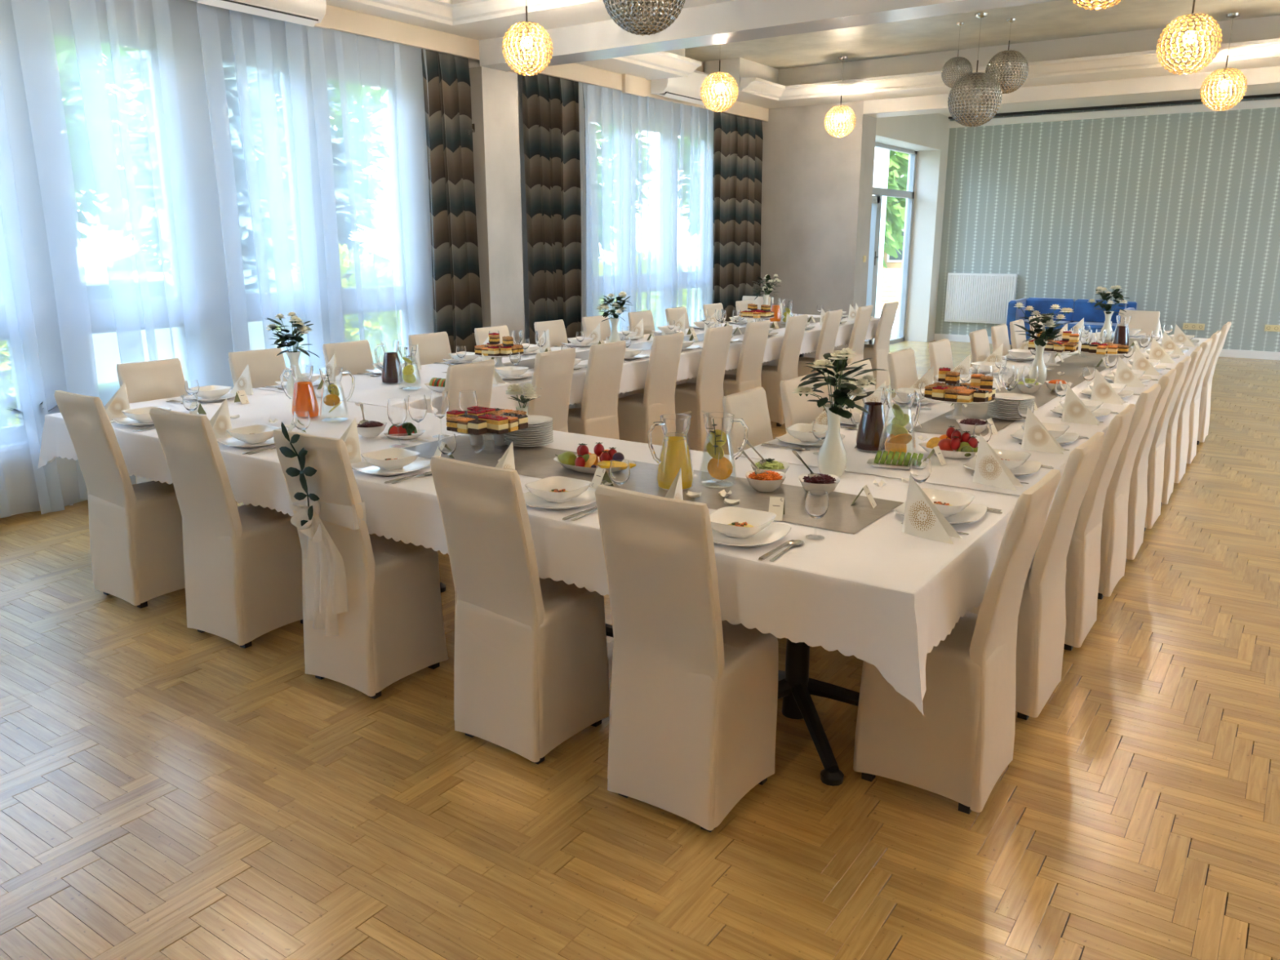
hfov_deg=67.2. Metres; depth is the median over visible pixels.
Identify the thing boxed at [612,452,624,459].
plum
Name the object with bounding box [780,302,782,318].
napkin
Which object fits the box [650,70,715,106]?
air conditioner
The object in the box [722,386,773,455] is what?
dining chair
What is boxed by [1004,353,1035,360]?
dinner plate
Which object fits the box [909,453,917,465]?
roll
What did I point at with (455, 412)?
cake slice
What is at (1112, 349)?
cake slice
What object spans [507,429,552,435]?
dessert plate
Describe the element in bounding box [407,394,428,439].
wine glass
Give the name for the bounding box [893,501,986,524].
dinner plate
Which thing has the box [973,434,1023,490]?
napkin
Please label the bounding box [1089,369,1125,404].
napkin
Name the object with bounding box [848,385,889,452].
glass jug
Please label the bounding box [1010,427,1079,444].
dinner plate
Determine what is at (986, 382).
cake slice
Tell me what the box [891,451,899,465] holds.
roll
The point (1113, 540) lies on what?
dining chair
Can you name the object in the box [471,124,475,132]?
wall sconce
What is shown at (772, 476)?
salad
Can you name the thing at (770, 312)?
cake slice
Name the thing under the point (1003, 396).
dessert plate
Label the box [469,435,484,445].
cup
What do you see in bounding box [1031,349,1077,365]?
cake stand
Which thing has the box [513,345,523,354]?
cake slice
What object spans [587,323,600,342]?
napkin
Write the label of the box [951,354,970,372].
napkin
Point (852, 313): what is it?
napkin
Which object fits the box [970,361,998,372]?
soup bowl
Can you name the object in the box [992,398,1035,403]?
dessert plate
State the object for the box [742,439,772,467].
spoon
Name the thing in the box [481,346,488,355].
cake slice
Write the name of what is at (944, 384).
cake slice
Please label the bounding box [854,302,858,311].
napkin
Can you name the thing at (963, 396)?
cake slice
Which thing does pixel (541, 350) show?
napkin
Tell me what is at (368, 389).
tablecloth
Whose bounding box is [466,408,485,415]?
cake slice
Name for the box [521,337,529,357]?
wine glass
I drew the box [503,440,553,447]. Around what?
dessert plate
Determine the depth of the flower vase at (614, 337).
7.32 m
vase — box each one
[284,351,304,399]
[515,405,528,414]
[608,317,621,342]
[762,294,769,305]
[817,404,847,476]
[1031,340,1048,384]
[1102,311,1114,330]
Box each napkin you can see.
[103,382,130,421]
[209,397,232,439]
[229,364,253,395]
[317,353,337,380]
[340,417,361,463]
[403,344,421,369]
[476,336,491,359]
[481,353,505,384]
[495,441,515,470]
[537,328,550,350]
[539,345,544,352]
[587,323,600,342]
[605,336,626,362]
[631,318,644,337]
[665,468,683,500]
[675,313,685,332]
[702,323,708,344]
[711,313,719,325]
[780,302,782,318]
[785,312,790,328]
[811,401,834,424]
[819,307,825,325]
[848,304,857,320]
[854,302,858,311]
[859,382,885,416]
[902,475,961,544]
[910,365,933,388]
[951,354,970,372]
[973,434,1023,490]
[983,343,1003,362]
[1017,333,1035,355]
[1021,407,1065,453]
[1061,385,1099,425]
[1062,323,1067,330]
[1069,317,1084,331]
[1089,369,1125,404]
[1113,356,1144,387]
[1131,346,1159,375]
[1148,337,1174,364]
[1155,319,1162,337]
[1160,331,1184,355]
[1173,324,1195,346]
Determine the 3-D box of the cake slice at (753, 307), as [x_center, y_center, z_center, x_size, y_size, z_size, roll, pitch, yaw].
[1.120,-1.701,9.485,0.050,0.057,0.054,-8,16,-29]
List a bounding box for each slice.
[387,424,407,434]
[404,422,417,433]
[429,377,436,386]
[433,377,441,386]
[438,378,445,386]
[446,409,465,417]
[446,415,465,431]
[457,413,475,417]
[457,417,475,433]
[466,405,483,410]
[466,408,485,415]
[467,415,479,419]
[467,418,487,435]
[475,346,484,355]
[477,407,495,413]
[478,413,497,432]
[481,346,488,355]
[487,346,499,355]
[488,332,499,342]
[488,334,499,344]
[488,410,506,414]
[488,415,508,434]
[498,408,513,413]
[500,346,511,355]
[500,412,516,416]
[502,337,513,346]
[505,416,518,431]
[508,409,526,415]
[510,413,528,429]
[511,346,517,351]
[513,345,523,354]
[742,310,747,317]
[747,311,755,317]
[750,304,757,310]
[752,311,760,317]
[760,311,768,317]
[763,305,770,311]
[768,311,771,317]
[924,385,935,398]
[928,383,942,386]
[931,386,947,400]
[933,382,946,385]
[937,367,951,382]
[942,384,955,387]
[944,388,959,402]
[945,371,959,384]
[949,387,963,390]
[953,386,966,389]
[956,390,972,402]
[960,382,970,386]
[962,388,975,401]
[966,386,978,390]
[969,373,984,386]
[973,389,988,402]
[977,388,992,400]
[979,375,993,389]
[991,387,995,399]
[1027,339,1035,350]
[1044,342,1054,351]
[1053,342,1064,352]
[1062,330,1071,341]
[1064,342,1075,351]
[1068,333,1079,342]
[1080,342,1091,351]
[1088,344,1098,353]
[1090,342,1100,345]
[1096,345,1106,354]
[1098,343,1108,353]
[1106,345,1118,354]
[1118,344,1128,354]
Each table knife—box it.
[132,426,155,431]
[241,447,275,454]
[384,473,422,483]
[562,506,597,519]
[758,539,794,560]
[761,443,809,450]
[986,509,1002,514]
[1040,465,1053,468]
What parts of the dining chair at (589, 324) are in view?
seat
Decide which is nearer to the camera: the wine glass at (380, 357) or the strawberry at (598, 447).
the strawberry at (598, 447)
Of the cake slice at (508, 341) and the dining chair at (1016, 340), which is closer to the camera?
the cake slice at (508, 341)
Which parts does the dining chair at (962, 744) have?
leg, seat, leg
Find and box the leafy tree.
[882,150,908,267]
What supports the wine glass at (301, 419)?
on the tablecloth at (882, 595)
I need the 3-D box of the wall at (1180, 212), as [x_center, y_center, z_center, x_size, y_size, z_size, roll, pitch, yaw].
[8.312,-3.527,13.244,9.280,3.850,0.200,9,17,33]
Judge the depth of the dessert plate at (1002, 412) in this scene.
4.55 m
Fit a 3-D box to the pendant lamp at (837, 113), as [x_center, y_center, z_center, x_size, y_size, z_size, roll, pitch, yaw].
[2.237,-4.252,10.722,0.352,0.843,0.352,4,15,16]
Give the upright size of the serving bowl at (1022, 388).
0.052 m
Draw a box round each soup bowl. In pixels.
[120,406,171,422]
[196,385,231,399]
[226,424,280,444]
[283,373,320,382]
[360,447,419,470]
[372,362,404,370]
[448,351,478,361]
[494,365,528,377]
[523,344,539,352]
[524,475,591,502]
[567,337,594,345]
[573,358,582,365]
[617,331,637,338]
[624,347,642,357]
[657,325,680,332]
[681,340,694,348]
[693,320,715,327]
[709,506,776,538]
[728,316,746,322]
[786,423,819,442]
[844,406,863,422]
[899,387,924,401]
[920,488,975,516]
[934,374,963,384]
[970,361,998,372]
[974,448,1031,470]
[1008,349,1033,359]
[1021,422,1069,438]
[1059,399,1103,412]
[1088,382,1126,393]
[1111,368,1145,377]
[1128,328,1142,335]
[1128,358,1159,366]
[1145,348,1174,355]
[1157,342,1183,347]
[1168,334,1195,340]
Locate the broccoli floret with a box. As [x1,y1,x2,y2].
[401,422,416,435]
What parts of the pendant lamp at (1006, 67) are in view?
bulb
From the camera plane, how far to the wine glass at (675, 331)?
7.64 m
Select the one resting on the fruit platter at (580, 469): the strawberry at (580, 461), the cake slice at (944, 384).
the strawberry at (580, 461)
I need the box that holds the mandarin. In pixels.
[939,434,951,439]
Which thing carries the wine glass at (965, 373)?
on the tablecloth at (953, 473)
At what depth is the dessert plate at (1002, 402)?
4.51 m
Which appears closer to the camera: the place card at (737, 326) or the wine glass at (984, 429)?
the wine glass at (984, 429)
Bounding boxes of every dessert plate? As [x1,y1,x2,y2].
[503,433,552,440]
[503,435,553,442]
[503,437,553,444]
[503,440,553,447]
[504,431,552,438]
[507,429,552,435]
[514,426,552,434]
[520,424,552,431]
[524,422,552,429]
[526,414,552,425]
[528,420,552,426]
[986,407,1018,414]
[986,411,1021,418]
[986,413,1026,420]
[987,402,1034,408]
[987,404,1017,410]
[987,405,1017,412]
[987,409,1019,416]
[991,401,1034,406]
[992,392,1035,400]
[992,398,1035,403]
[993,400,1034,404]
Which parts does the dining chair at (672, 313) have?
seat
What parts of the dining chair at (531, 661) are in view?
seat, leg, leg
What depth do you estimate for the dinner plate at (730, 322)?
9.76 m
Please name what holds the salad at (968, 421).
in the serving bowl at (967, 428)
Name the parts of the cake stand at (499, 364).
stand plate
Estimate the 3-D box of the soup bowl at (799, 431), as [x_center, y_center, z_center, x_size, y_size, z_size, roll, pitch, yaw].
[0.714,-0.192,4.040,0.180,0.053,0.180,8,16,29]
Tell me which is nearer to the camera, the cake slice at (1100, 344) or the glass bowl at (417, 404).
the glass bowl at (417, 404)
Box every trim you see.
[314,4,768,121]
[325,0,1279,108]
[351,0,599,25]
[517,74,528,337]
[862,66,1279,117]
[948,93,1279,119]
[948,98,1279,128]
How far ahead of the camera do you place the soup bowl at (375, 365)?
6.12 m
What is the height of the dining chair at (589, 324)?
0.963 m
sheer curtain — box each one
[0,0,436,518]
[577,81,713,332]
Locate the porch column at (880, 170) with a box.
[872,146,889,317]
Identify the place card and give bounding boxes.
[189,402,206,414]
[234,390,249,404]
[287,419,306,432]
[317,379,328,389]
[413,365,420,377]
[433,446,454,457]
[544,346,551,351]
[589,467,613,488]
[597,339,604,344]
[646,333,654,340]
[686,327,694,334]
[688,333,698,341]
[733,326,742,334]
[768,496,784,520]
[770,321,778,328]
[807,315,815,322]
[850,484,876,508]
[926,445,946,465]
[985,417,998,435]
[993,378,1000,391]
[1054,352,1063,362]
[1095,357,1109,368]
[1130,341,1140,350]
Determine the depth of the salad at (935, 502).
2.98 m
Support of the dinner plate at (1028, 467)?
on the tablecloth at (953, 473)
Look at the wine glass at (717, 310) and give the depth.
9.05 m
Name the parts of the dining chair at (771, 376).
seat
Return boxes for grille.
[947,272,1017,275]
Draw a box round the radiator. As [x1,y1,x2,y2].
[944,272,1017,324]
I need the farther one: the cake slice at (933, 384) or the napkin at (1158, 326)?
the napkin at (1158, 326)
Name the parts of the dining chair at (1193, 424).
seat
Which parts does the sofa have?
armrest, armrest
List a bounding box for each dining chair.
[54,390,185,608]
[116,358,186,484]
[149,407,302,648]
[227,347,287,503]
[272,428,448,698]
[322,339,374,376]
[408,331,452,365]
[430,455,609,764]
[444,359,494,411]
[474,324,509,345]
[528,347,575,432]
[533,319,581,408]
[567,340,626,439]
[582,315,644,398]
[595,484,778,832]
[617,332,684,445]
[627,310,686,385]
[665,306,697,382]
[674,325,733,451]
[702,302,737,374]
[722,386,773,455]
[723,320,770,395]
[735,299,778,366]
[742,295,770,309]
[760,314,808,426]
[779,373,823,433]
[797,309,842,409]
[832,305,872,398]
[842,359,875,406]
[847,301,898,387]
[853,469,1061,813]
[887,348,918,388]
[928,338,953,379]
[968,328,990,362]
[969,431,1104,719]
[991,324,1009,355]
[1009,319,1026,349]
[1028,315,1044,336]
[1063,404,1135,650]
[1097,383,1160,599]
[1115,310,1159,335]
[1125,368,1176,561]
[1144,356,1191,531]
[1160,346,1202,506]
[1173,337,1212,483]
[1186,330,1221,463]
[1196,321,1231,444]
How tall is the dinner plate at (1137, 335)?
0.027 m
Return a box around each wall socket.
[1182,323,1204,330]
[1264,324,1279,331]
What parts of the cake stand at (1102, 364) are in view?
stand plate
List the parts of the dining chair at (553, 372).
seat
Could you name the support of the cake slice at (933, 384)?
on the cake stand at (957, 414)
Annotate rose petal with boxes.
[230,414,239,418]
[268,418,278,423]
[600,480,613,485]
[685,490,702,497]
[718,489,732,497]
[724,498,739,505]
[872,480,885,486]
[901,477,909,483]
[917,435,928,440]
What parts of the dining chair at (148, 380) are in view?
seat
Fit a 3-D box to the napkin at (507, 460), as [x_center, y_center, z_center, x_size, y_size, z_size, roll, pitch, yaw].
[-0.473,-0.033,3.211,0.066,0.172,0.165,10,17,36]
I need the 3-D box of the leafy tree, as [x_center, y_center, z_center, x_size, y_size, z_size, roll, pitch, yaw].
[6.689,-10.778,30.110,5.756,9.983,5.743,8,16,30]
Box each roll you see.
[874,449,882,463]
[880,450,888,464]
[885,450,893,464]
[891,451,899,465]
[897,451,906,465]
[903,452,911,466]
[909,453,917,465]
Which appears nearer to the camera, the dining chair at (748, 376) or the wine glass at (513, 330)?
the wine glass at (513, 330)
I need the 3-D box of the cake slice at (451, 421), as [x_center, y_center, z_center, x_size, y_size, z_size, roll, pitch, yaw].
[-0.725,-0.223,3.795,0.054,0.057,0.050,9,17,33]
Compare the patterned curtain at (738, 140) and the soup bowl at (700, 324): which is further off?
the patterned curtain at (738, 140)
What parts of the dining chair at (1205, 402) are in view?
seat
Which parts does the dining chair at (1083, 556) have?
leg, seat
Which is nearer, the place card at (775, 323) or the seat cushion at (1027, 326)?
the place card at (775, 323)
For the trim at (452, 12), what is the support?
attached to the ceiling at (1060, 19)
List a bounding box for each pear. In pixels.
[555,451,576,465]
[955,441,977,452]
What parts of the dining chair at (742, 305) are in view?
seat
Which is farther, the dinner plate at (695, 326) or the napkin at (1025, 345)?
the dinner plate at (695, 326)
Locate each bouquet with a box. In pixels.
[266,311,319,357]
[505,382,542,408]
[595,291,633,321]
[751,274,781,299]
[792,347,886,418]
[1013,302,1073,346]
[1088,284,1129,314]
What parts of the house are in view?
pane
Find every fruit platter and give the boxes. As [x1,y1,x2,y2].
[424,382,444,391]
[553,454,635,474]
[918,442,977,458]
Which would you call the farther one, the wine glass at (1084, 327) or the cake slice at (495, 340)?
the wine glass at (1084, 327)
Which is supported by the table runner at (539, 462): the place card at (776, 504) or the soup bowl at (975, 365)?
the place card at (776, 504)
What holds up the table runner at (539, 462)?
on the tablecloth at (882, 595)
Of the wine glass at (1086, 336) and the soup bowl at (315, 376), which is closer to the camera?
the soup bowl at (315, 376)
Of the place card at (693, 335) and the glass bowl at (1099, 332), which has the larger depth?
the place card at (693, 335)
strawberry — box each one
[574,454,585,466]
[576,443,583,455]
[578,444,588,455]
[594,442,604,457]
[600,450,610,461]
[607,447,617,461]
[946,426,955,439]
[950,435,960,449]
[951,429,961,439]
[960,431,971,442]
[968,435,977,448]
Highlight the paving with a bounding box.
[880,308,898,336]
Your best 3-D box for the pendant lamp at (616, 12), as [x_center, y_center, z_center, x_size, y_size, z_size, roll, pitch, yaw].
[0.023,-2.899,5.284,0.475,0.846,0.475,0,14,-1]
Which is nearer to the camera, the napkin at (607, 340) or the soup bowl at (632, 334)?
the napkin at (607, 340)
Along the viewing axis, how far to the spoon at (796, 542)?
2.68 m
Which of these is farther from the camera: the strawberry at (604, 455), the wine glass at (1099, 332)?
the wine glass at (1099, 332)
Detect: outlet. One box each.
[222,0,318,21]
[661,91,710,102]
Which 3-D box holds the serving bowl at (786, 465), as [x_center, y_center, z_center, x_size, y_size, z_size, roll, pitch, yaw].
[0.464,-0.029,3.444,0.136,0.052,0.136,1,14,6]
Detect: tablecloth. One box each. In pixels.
[37,387,1036,714]
[255,314,879,413]
[730,333,1207,570]
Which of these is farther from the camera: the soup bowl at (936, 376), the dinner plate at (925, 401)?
the soup bowl at (936, 376)
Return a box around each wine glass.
[182,393,199,411]
[184,379,199,393]
[285,366,290,378]
[293,410,310,431]
[378,355,384,365]
[386,398,408,445]
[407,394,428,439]
[430,391,449,435]
[438,432,457,455]
[456,346,466,358]
[458,390,477,435]
[488,330,498,359]
[510,351,520,364]
[511,331,522,359]
[512,329,524,357]
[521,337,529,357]
[534,330,546,346]
[561,344,570,349]
[575,331,584,349]
[608,459,630,485]
[622,325,630,335]
[622,336,631,347]
[667,320,675,329]
[674,329,682,333]
[699,308,707,330]
[703,315,711,324]
[714,324,722,327]
[715,308,723,321]
[717,310,726,323]
[732,310,741,331]
[755,318,762,321]
[804,489,828,535]
[812,418,827,440]
[816,305,822,312]
[909,457,931,483]
[920,381,933,408]
[960,368,972,382]
[973,422,991,443]
[976,364,992,376]
[995,355,1006,378]
[998,364,1014,386]
[1001,367,1018,391]
[1017,400,1034,418]
[1022,364,1039,387]
[1030,349,1035,363]
[1054,380,1069,397]
[1055,328,1066,355]
[1066,328,1080,355]
[1079,329,1092,357]
[1081,324,1090,329]
[1082,366,1095,381]
[1093,328,1106,355]
[1099,330,1114,358]
[1104,354,1117,377]
[1123,346,1133,358]
[1139,337,1150,348]
[1151,330,1160,341]
[1163,324,1172,334]
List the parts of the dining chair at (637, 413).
seat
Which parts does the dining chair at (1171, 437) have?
seat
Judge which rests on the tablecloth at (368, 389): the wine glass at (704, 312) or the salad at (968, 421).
the wine glass at (704, 312)
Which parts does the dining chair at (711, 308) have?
seat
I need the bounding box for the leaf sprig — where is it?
[279,422,319,525]
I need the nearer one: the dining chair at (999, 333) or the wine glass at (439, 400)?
the wine glass at (439, 400)
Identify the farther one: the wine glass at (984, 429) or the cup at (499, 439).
the cup at (499, 439)
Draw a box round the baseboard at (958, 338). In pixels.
[933,333,1279,359]
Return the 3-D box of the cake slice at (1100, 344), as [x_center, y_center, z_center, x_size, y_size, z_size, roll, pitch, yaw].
[3.088,-0.878,6.427,0.054,0.066,0.050,8,16,29]
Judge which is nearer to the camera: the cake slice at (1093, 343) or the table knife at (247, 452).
the table knife at (247, 452)
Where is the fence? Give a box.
[880,267,901,309]
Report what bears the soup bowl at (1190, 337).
on the dinner plate at (1193, 341)
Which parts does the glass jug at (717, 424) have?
handle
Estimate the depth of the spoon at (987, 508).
3.05 m
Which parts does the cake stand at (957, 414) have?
stand plate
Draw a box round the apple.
[937,436,953,451]
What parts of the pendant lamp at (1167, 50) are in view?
bulb, rod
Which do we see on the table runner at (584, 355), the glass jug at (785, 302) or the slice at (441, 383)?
the glass jug at (785, 302)
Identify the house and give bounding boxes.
[881,169,904,287]
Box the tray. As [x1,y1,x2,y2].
[866,458,910,469]
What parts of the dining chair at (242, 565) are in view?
leg, seat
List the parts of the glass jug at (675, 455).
handle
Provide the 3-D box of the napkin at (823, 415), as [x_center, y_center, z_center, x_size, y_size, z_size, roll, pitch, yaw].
[0.800,-0.289,4.220,0.165,0.172,0.066,7,16,27]
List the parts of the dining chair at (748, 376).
seat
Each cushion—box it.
[1022,319,1071,331]
[1024,297,1075,322]
[1067,321,1116,333]
[1072,298,1126,323]
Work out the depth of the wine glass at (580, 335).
7.49 m
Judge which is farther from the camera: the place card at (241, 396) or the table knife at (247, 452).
the place card at (241, 396)
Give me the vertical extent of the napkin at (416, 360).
0.172 m
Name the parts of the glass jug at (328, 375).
handle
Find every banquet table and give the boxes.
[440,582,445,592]
[605,623,859,786]
[741,456,986,491]
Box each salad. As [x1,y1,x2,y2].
[356,420,383,427]
[549,488,568,492]
[728,521,754,527]
[748,470,782,480]
[755,457,784,469]
[802,473,836,484]
[933,501,952,506]
[960,418,986,425]
[1017,381,1039,385]
[1048,379,1065,383]
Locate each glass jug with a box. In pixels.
[280,363,319,417]
[319,350,354,422]
[374,340,404,383]
[397,344,419,390]
[647,413,694,490]
[698,390,748,488]
[769,296,782,322]
[780,298,792,324]
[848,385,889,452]
[877,387,920,461]
[1113,315,1131,345]
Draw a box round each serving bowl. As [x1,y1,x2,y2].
[356,422,386,437]
[745,471,786,492]
[751,460,789,474]
[798,473,839,494]
[955,418,990,434]
[1016,381,1042,393]
[1044,380,1072,391]
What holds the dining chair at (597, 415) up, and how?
on the floor
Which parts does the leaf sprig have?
sprig stem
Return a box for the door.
[864,142,916,344]
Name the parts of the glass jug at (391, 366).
handle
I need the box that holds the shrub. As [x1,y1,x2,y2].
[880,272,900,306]
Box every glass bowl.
[386,398,407,426]
[407,394,426,422]
[430,391,449,418]
[458,390,477,410]
[488,330,498,344]
[511,331,522,344]
[512,329,523,340]
[521,337,529,349]
[575,331,584,342]
[699,308,707,321]
[732,310,741,322]
[920,381,933,396]
[995,355,1006,368]
[1030,349,1035,355]
[1055,328,1066,340]
[1070,328,1080,340]
[1080,329,1092,343]
[1094,328,1106,343]
[1102,330,1114,343]
[1105,354,1117,368]
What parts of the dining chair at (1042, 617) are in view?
seat, leg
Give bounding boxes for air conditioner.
[189,0,326,26]
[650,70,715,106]
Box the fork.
[901,522,968,534]
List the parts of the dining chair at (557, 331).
seat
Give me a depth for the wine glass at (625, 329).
7.98 m
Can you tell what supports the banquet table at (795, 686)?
on the floor
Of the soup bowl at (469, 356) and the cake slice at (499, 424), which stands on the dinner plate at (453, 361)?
the soup bowl at (469, 356)
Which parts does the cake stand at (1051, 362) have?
stand plate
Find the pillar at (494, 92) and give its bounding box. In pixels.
[468,66,524,337]
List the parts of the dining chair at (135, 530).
seat, leg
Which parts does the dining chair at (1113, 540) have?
leg, seat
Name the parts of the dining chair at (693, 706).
seat, leg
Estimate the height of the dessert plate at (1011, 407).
0.014 m
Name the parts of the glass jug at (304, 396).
handle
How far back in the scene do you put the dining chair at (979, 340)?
6.94 m
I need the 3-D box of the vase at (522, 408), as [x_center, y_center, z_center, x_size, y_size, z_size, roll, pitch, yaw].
[-0.506,-0.248,4.154,0.068,0.135,0.068,9,17,33]
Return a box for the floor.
[0,337,1279,959]
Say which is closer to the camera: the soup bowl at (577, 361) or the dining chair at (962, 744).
the dining chair at (962, 744)
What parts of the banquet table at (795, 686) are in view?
leg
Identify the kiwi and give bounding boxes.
[582,453,589,462]
[960,445,973,457]
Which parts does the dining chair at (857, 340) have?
seat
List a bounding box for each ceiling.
[684,0,1279,69]
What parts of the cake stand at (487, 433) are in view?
stand plate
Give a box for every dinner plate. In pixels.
[111,417,154,426]
[179,392,235,402]
[216,436,274,448]
[275,379,320,386]
[351,459,430,475]
[365,368,403,374]
[442,358,487,364]
[498,373,533,380]
[521,350,545,355]
[523,490,595,510]
[561,342,598,346]
[573,364,587,369]
[608,336,643,340]
[623,354,648,359]
[652,330,685,334]
[681,345,699,351]
[688,325,714,329]
[711,523,791,546]
[724,320,753,324]
[730,338,738,342]
[768,332,778,336]
[774,432,844,447]
[783,326,814,329]
[840,416,892,425]
[885,398,935,404]
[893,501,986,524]
[963,456,1040,476]
[969,366,999,375]
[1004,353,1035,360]
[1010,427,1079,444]
[1049,404,1111,417]
[1079,387,1133,398]
[1103,373,1151,382]
[1126,363,1166,370]
[1128,333,1146,337]
[1142,352,1179,359]
[1179,346,1188,351]
[1191,339,1199,343]
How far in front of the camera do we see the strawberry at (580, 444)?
3.61 m
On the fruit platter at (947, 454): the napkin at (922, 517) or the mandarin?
the mandarin
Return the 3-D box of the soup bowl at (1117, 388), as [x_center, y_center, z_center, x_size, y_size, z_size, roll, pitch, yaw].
[2.536,-0.490,5.236,0.180,0.053,0.180,9,16,31]
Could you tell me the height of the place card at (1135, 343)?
0.065 m
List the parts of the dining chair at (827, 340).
seat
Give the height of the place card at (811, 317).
0.065 m
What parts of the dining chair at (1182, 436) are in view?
seat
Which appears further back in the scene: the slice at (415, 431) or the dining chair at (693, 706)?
the slice at (415, 431)
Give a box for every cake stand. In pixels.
[451,428,524,450]
[474,352,524,367]
[741,316,773,319]
[923,394,995,419]
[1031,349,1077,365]
[1081,351,1126,367]
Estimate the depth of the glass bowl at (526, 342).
6.96 m
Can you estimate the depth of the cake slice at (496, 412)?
3.89 m
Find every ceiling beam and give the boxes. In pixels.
[479,0,1057,71]
[613,15,1279,100]
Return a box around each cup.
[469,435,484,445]
[484,435,493,439]
[490,434,506,445]
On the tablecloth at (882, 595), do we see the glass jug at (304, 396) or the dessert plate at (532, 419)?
the glass jug at (304, 396)
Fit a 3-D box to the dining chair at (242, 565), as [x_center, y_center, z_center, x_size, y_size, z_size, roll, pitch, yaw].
[-1.658,0.164,3.973,0.379,0.963,0.451,9,17,32]
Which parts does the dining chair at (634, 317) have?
seat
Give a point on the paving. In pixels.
(895, 328)
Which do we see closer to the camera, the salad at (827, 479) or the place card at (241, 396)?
the salad at (827, 479)
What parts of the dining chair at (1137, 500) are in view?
seat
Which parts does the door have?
handle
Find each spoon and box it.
[248,448,275,454]
[359,404,369,426]
[391,471,431,484]
[571,508,597,520]
[737,447,768,479]
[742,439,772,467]
[760,444,805,450]
[768,539,804,561]
[791,450,822,482]
[841,426,856,430]
[986,507,1001,511]
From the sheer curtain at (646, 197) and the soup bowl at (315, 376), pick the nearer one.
the soup bowl at (315, 376)
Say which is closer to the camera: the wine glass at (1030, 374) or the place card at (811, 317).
the wine glass at (1030, 374)
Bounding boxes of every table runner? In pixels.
[404,435,903,533]
[441,317,820,373]
[907,337,1151,435]
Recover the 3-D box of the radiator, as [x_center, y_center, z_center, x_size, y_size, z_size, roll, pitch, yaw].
[5.393,-2.727,15.326,1.060,1.092,0.104,9,17,33]
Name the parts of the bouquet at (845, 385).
flower stem, flower stem, flower stem, flower stem, flower stem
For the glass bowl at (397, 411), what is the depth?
3.94 m
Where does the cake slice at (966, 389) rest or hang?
on the cake stand at (957, 414)
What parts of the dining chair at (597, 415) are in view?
seat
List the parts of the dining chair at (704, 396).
seat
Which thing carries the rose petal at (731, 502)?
on the table runner at (539, 462)
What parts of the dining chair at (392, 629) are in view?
leg, leg, seat, leg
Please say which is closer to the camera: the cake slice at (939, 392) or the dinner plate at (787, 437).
the dinner plate at (787, 437)
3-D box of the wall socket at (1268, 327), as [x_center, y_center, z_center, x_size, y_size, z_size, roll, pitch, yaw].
[8.668,-2.081,13.211,0.180,0.090,0.012,9,17,33]
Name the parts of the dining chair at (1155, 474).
seat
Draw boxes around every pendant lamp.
[502,0,553,75]
[603,0,684,35]
[700,60,737,111]
[824,56,856,137]
[941,22,972,88]
[947,12,1001,126]
[985,17,1028,93]
[1071,0,1121,10]
[1155,0,1222,75]
[1200,12,1247,111]
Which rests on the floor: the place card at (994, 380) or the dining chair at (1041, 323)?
the dining chair at (1041, 323)
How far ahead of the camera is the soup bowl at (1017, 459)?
3.58 m
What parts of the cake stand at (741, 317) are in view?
stand plate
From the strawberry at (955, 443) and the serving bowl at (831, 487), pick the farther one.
the strawberry at (955, 443)
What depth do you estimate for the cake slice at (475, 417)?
3.79 m
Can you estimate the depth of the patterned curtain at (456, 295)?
8.16 m
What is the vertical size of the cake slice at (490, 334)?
0.066 m
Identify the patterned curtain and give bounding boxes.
[421,48,482,359]
[521,73,586,344]
[712,111,763,321]
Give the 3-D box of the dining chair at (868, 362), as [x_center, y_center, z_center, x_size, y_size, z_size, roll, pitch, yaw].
[1.329,-0.136,5.178,0.448,0.963,0.375,9,17,33]
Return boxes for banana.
[596,460,635,468]
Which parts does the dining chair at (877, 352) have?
seat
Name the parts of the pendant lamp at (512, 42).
rod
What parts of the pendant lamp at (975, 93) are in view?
bulb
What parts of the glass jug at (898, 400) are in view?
handle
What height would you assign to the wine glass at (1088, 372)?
0.135 m
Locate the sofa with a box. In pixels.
[1006,297,1137,349]
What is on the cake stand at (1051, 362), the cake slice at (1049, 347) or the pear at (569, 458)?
the cake slice at (1049, 347)
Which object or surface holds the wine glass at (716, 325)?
on the tablecloth at (368, 389)
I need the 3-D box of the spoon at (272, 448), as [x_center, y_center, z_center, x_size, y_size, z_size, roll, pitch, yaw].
[-1.501,-0.123,3.920,0.040,0.008,0.197,11,17,37]
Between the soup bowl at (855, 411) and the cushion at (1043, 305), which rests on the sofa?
the cushion at (1043, 305)
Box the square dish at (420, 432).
[383,429,425,439]
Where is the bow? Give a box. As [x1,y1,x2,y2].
[287,484,366,636]
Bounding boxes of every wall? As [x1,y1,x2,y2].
[10,58,524,515]
[760,101,876,357]
[875,113,950,342]
[934,97,1279,351]
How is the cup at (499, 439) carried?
on the table runner at (539, 462)
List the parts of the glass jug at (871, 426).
handle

